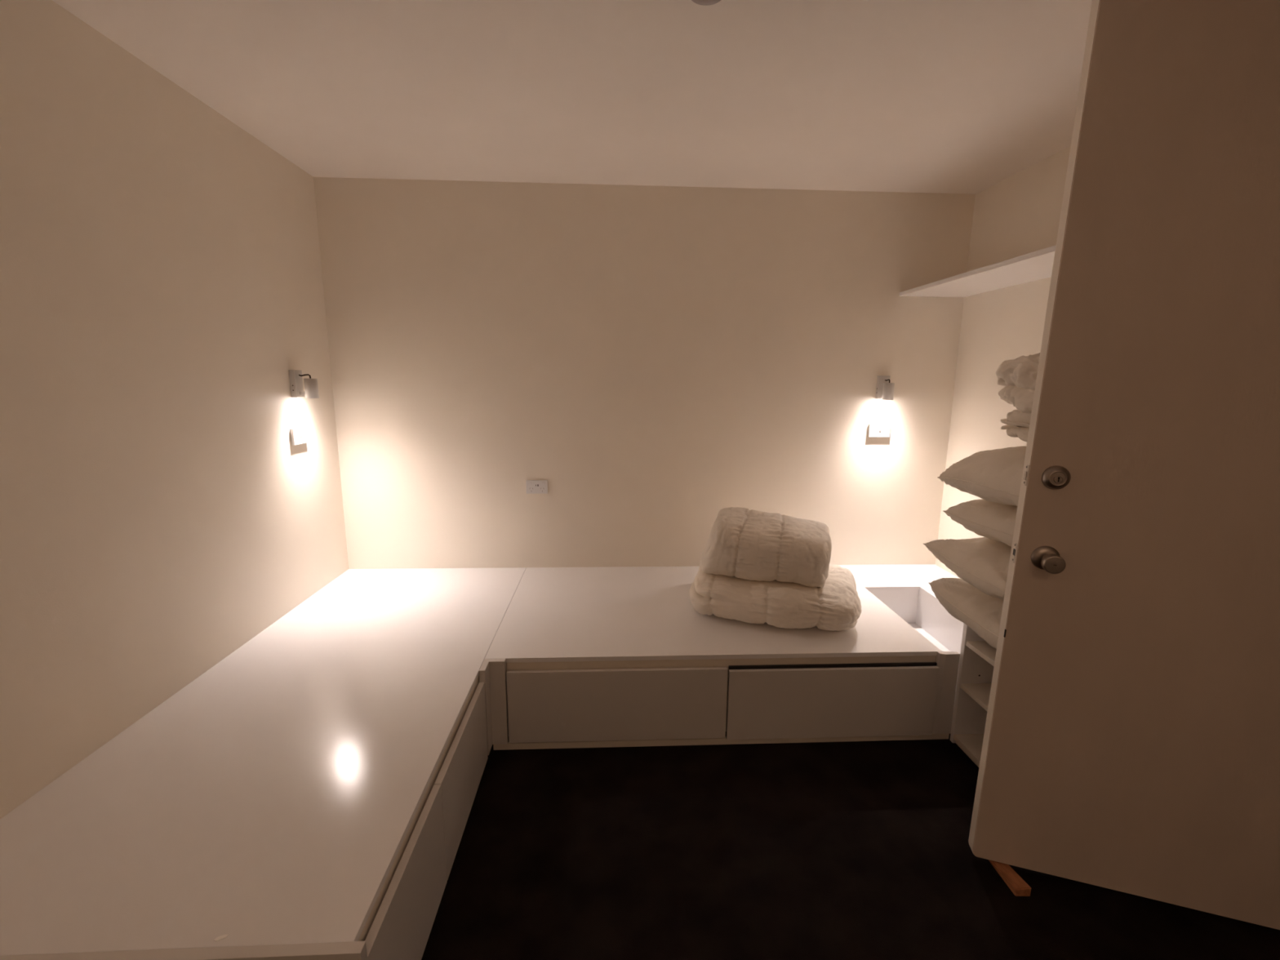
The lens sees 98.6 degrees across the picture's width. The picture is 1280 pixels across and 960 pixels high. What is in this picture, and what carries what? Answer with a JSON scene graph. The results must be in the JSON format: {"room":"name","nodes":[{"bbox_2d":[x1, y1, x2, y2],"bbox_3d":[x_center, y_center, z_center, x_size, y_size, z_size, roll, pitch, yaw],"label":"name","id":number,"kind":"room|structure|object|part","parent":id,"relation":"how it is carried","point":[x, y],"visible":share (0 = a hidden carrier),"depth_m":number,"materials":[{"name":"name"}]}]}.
{"room":"bedroom","nodes":[
{"label":"bedroom","id":0,"kind":"room"},
{"bbox_2d":[0,0,348,818],"bbox_3d":[-1.574,0.075,0.806,0.120,2.400,4.309,0,10,-3],"label":"wall","id":1,"kind":"structure","parent":0,"point":[162,283],"depth_m":1.69,"materials":[{"name":"paint"}]},
{"bbox_2d":[289,426,308,444],"bbox_3d":[-1.591,-0.207,2.576,0.020,0.076,0.116,0,10,-3],"label":"light switch","id":2,"kind":"object","parent":1,"relation":"attached to","point":[299,435],"visible":1,"depth_m":2.56,"materials":[{"name":"white plastic"}]},
{"bbox_2d":[288,369,319,398],"bbox_3d":[-1.547,-0.443,2.545,0.106,0.128,0.063,0,10,-3],"label":"wall lamp","id":3,"kind":"object","parent":1,"relation":"attached to","point":[311,387],"visible":1,"depth_m":2.53,"materials":[{"name":"metal"}]},
{"bbox_3d":[-1.587,-0.445,2.543,0.026,0.124,0.062,0,10,-3],"label":"plate","id":4,"kind":"part","parent":3,"relation":"part of","materials":[{"name":"metal"}]},
{"bbox_3d":[-1.550,-0.477,2.543,0.061,0.025,0.010,0,10,-3],"label":"swivel arm","id":5,"kind":"part","parent":3,"relation":"part of","materials":[{"name":"brown metal"}]},
{"bbox_2d":[52,0,1092,194],"bbox_3d":[0.916,-1.166,0.702,5.085,0.120,4.549,0,10,-3],"label":"ceiling","id":6,"kind":"structure","parent":0,"point":[935,96],"depth_m":1.82,"materials":[{"name":"paint"}]},
{"bbox_2d":[691,0,720,5],"bbox_3d":[0.168,-1.220,1.373,0.110,0.026,0.110,0,10,-3],"label":"smoke detector","id":7,"kind":"object","parent":6,"relation":"attached to","point":[704,2],"visible":1,"depth_m":1.40,"materials":[{"name":"grey plastic"}]},
{"bbox_2d":[313,177,975,568],"bbox_3d":[0.059,-0.323,3.067,3.605,2.400,0.120,0,10,-3],"label":"wall","id":8,"kind":"structure","parent":0,"point":[666,358],"depth_m":2.95,"materials":[{"name":"paint"}]},
{"bbox_2d":[525,480,547,493],"bbox_3d":[-0.569,0.038,3.034,0.116,0.074,0.014,0,10,-3],"label":"power socket","id":9,"kind":"object","parent":8,"relation":"attached to","point":[533,486],"visible":1,"depth_m":3.03,"materials":[{"name":"white plastic"}]},
{"bbox_2d":[867,422,890,436],"bbox_3d":[1.334,-0.278,3.067,0.116,0.076,0.020,0,10,-3],"label":"light switch","id":10,"kind":"object","parent":8,"relation":"attached to","point":[875,429],"visible":1,"depth_m":3.06,"materials":[{"name":"white plastic"}]},
{"bbox_2d":[875,375,894,399],"bbox_3d":[1.335,-0.500,2.983,0.063,0.128,0.106,0,10,-3],"label":"wall lamp","id":11,"kind":"object","parent":8,"relation":"attached to","point":[884,389],"visible":1,"depth_m":2.97,"materials":[{"name":"metal"}]},
{"bbox_2d":[421,731,1279,959],"bbox_3d":[0.894,1.313,1.153,5.085,0.120,4.549,0,10,-3],"label":"floor","id":12,"kind":"structure","parent":0,"point":[846,850],"depth_m":1.63,"materials":[{"name":"carpet"}]},
{"bbox_2d":[0,567,525,959],"bbox_3d":[-1.074,0.874,2.082,1.004,0.379,2.137,0,10,-3],"label":"storage bench","id":13,"kind":"object","parent":12,"relation":"on","point":[310,794],"visible":0.9,"depth_m":1.40,"materials":[{"name":"white laminate"}]},
{"bbox_3d":[-1.023,1.049,1.040,1.004,0.349,0.023,0,10,-3],"label":"panel","id":14,"kind":"part","parent":13,"relation":"part of","materials":[{"name":"laminate"}]},
{"bbox_2d":[213,934,228,941],"bbox_3d":[-0.798,0.872,1.049,0.024,0.001,0.009,-6,12,-33],"label":"paper scrap","id":15,"kind":"object","parent":13,"relation":"on","point":[219,938],"visible":1,"depth_m":1.05,"materials":[{"name":"white paper"}]},
{"bbox_3d":[-0.543,1.024,1.304,0.019,0.311,0.456,0,10,-3],"label":"drawer","id":16,"kind":"part","parent":13,"relation":"part of","materials":[{"name":"laminate"}]},
{"bbox_3d":[-0.581,0.818,1.580,0.015,0.044,1.076,0,10,-3],"label":"rail","id":17,"kind":"part","parent":13,"relation":"part of","materials":[{"name":"white wood"}]},
{"bbox_3d":[-0.566,0.937,1.783,0.019,0.311,0.513,0,10,-3],"label":"drawer","id":18,"kind":"part","parent":13,"relation":"part of","materials":[{"name":"laminate"}]},
{"bbox_2d":[479,658,508,755],"bbox_3d":[-0.553,0.862,2.092,0.081,0.348,0.087,0,10,-3],"label":"cabinet filler","id":19,"kind":"object","parent":12,"relation":"on","point":[492,672],"visible":0.88,"depth_m":2.10,"materials":[{"name":"laminate"}]},
{"bbox_2d":[484,566,959,750],"bbox_3d":[0.307,0.778,2.678,1.858,0.378,1.065,0,10,-3],"label":"storage bench","id":20,"kind":"object","parent":12,"relation":"on","point":[610,656],"visible":0.83,"depth_m":2.18,"materials":[{"name":"white laminate"}]},
{"bbox_3d":[-0.085,0.877,2.147,0.850,0.297,0.016,0,10,-3],"label":"drawer","id":21,"kind":"part","parent":20,"relation":"part of","materials":[{"name":"laminate"}]},
{"bbox_3d":[0.279,0.598,2.658,1.798,0.018,1.037,0,10,-3],"label":"panel","id":22,"kind":"part","parent":20,"relation":"part of","materials":[{"name":"white laminate"}]},
{"bbox_3d":[0.334,0.722,2.166,1.697,0.048,0.015,0,10,-3],"label":"rail","id":23,"kind":"part","parent":20,"relation":"part of","materials":[{"name":"white wood"}]},
{"bbox_2d":[688,556,861,631],"bbox_3d":[0.621,0.504,2.565,0.763,0.203,0.595,3,11,15],"label":"duvet","id":24,"kind":"object","parent":20,"relation":"on","point":[834,606],"visible":0.72,"depth_m":2.34,"materials":[{"name":"fabric"}]},
{"bbox_2d":[701,506,831,586],"bbox_3d":[0.576,0.296,2.530,0.571,0.280,0.427,3,11,14],"label":"duvet","id":25,"kind":"object","parent":24,"relation":"on","point":[743,543],"visible":1,"depth_m":2.36,"materials":[{"name":"fabric"}]},
{"bbox_3d":[0.763,0.885,2.186,0.836,0.294,0.016,0,10,-3],"label":"drawer","id":26,"kind":"part","parent":20,"relation":"part of","materials":[{"name":"laminate"}]},
{"bbox_2d":[838,564,964,653],"bbox_3d":[1.468,0.760,2.746,0.583,0.348,1.037,0,10,-3],"label":"compartment","id":27,"kind":"object","parent":20,"relation":"in","point":[906,590],"visible":0.34,"depth_m":2.89,"materials":[{"name":"white laminate"}]},
{"bbox_3d":[1.316,0.666,2.909,0.296,0.188,0.016,0,10,-3],"label":"panel","id":28,"kind":"part","parent":27,"relation":"part of","materials":[{"name":"white laminate"}]},
{"bbox_3d":[1.332,0.831,2.579,0.296,0.018,0.693,0,10,-3],"label":"panel","id":29,"kind":"part","parent":27,"relation":"part of","materials":[{"name":"white laminate"}]},
{"bbox_3d":[1.488,0.787,2.601,0.018,0.347,0.681,0,10,-3],"label":"panel","id":30,"kind":"part","parent":27,"relation":"part of","materials":[{"name":"white laminate"}]},
{"bbox_2d":[950,623,996,767],"bbox_3d":[1.538,0.845,1.917,0.524,0.540,0.585,0,10,-3],"label":"shelf unit","id":31,"kind":"object","parent":12,"relation":"on","point":[977,656],"visible":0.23,"depth_m":2.17,"materials":[{"name":"white laminate"}]},
{"bbox_2d":[928,577,1003,648],"bbox_3d":[1.431,0.481,1.850,0.686,0.202,0.480,0,10,-5],"label":"pillow","id":32,"kind":"object","parent":31,"relation":"on","point":[980,611],"visible":0.15,"depth_m":1.87,"materials":[{"name":"fabric"}]},
{"bbox_2d":[923,537,1011,600],"bbox_3d":[1.403,0.308,1.815,0.705,0.174,0.480,1,10,0],"label":"pillow","id":33,"kind":"object","parent":32,"relation":"on","point":[983,562],"visible":0.27,"depth_m":1.82,"materials":[{"name":"fabric"}]},
{"bbox_2d":[942,498,1017,546],"bbox_3d":[1.459,0.161,1.793,0.686,0.170,0.480,1,10,-4],"label":"pillow","id":34,"kind":"object","parent":33,"relation":"on","point":[994,521],"visible":0.18,"depth_m":1.81,"materials":[{"name":"fabric"}]},
{"bbox_2d":[937,445,1026,506],"bbox_3d":[1.425,-0.011,1.758,0.687,0.218,0.480,-2,10,-6],"label":"pillow","id":35,"kind":"object","parent":34,"relation":"on","point":[995,475],"visible":0.21,"depth_m":1.76,"materials":[{"name":"fabric"}]},
{"bbox_2d":[1000,409,1031,441],"bbox_3d":[1.383,-0.155,1.683,0.474,0.108,0.328,-1,10,-7],"label":"sheet","id":36,"kind":"object","parent":35,"relation":"on","point":[1017,422],"visible":0.11,"depth_m":1.69,"materials":[{"name":"fabric"}]},
{"bbox_2d":[995,352,1039,413],"bbox_3d":[1.379,-0.308,1.667,0.533,0.213,0.380,-1,10,-6],"label":"quilt","id":37,"kind":"object","parent":36,"relation":"on","point":[1018,375],"visible":0.16,"depth_m":1.64,"materials":[{"name":"fabric"}]},
{"bbox_3d":[1.526,1.081,1.958,0.504,0.018,0.547,0,10,-3],"label":"shelf","id":38,"kind":"part","parent":31,"relation":"part of","materials":[{"name":"white wood"}]},
{"bbox_3d":[1.530,0.862,1.919,0.500,0.018,0.547,0,10,-3],"label":"shelf","id":39,"kind":"part","parent":31,"relation":"part of","materials":[{"name":"white wood"}]},
{"bbox_3d":[1.532,0.684,1.886,0.500,0.018,0.547,0,10,-3],"label":"shelf","id":40,"kind":"part","parent":31,"relation":"part of","materials":[{"name":"white wood"}]},
{"bbox_2d":[988,859,1031,896],"bbox_3d":[1.081,1.152,1.629,0.044,0.029,0.152,0,10,-3],"label":"wedge","id":41,"kind":"object","parent":12,"relation":"on","point":[1015,882],"visible":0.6,"depth_m":1.59,"materials":[{"name":"brown wood"}]},
{"bbox_2d":[934,145,1071,578],"bbox_3d":[1.906,0.073,0.977,0.120,2.400,4.309,0,10,-3],"label":"wall","id":42,"kind":"structure","parent":0,"point":[1019,215],"depth_m":2.72,"materials":[{"name":"paint"}]},
{"bbox_2d":[899,244,1056,297],"bbox_3d":[1.614,-0.829,2.050,0.358,0.020,1.849,0,10,-3],"label":"wall shelf","id":43,"kind":"object","parent":42,"relation":"attached to","point":[1036,265],"visible":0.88,"depth_m":2.41,"materials":[{"name":"white laminate"}]},
{"bbox_2d":[968,0,1279,929],"bbox_3d":[1.407,0.028,1.323,0.814,2.325,0.104,4,11,17],"label":"door","id":44,"kind":"structure","parent":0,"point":[1131,740],"depth_m":1.38,"materials":[{"name":"paint"}]},
{"bbox_3d":[1.028,0.199,1.510,0.002,0.056,0.022,4,11,17],"label":"latch plate","id":45,"kind":"part","parent":44,"relation":"part of","materials":[{"name":"silver metal"}]},
{"bbox_3d":[1.032,-0.014,1.471,0.002,0.056,0.026,4,11,17],"label":"lock plate","id":46,"kind":"part","parent":44,"relation":"part of","materials":[{"name":"silver metal"}]},
{"bbox_3d":[1.075,0.214,1.440,0.050,0.050,0.054,4,11,17],"label":"knob","id":47,"kind":"part","parent":44,"relation":"part of","materials":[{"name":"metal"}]}
]}

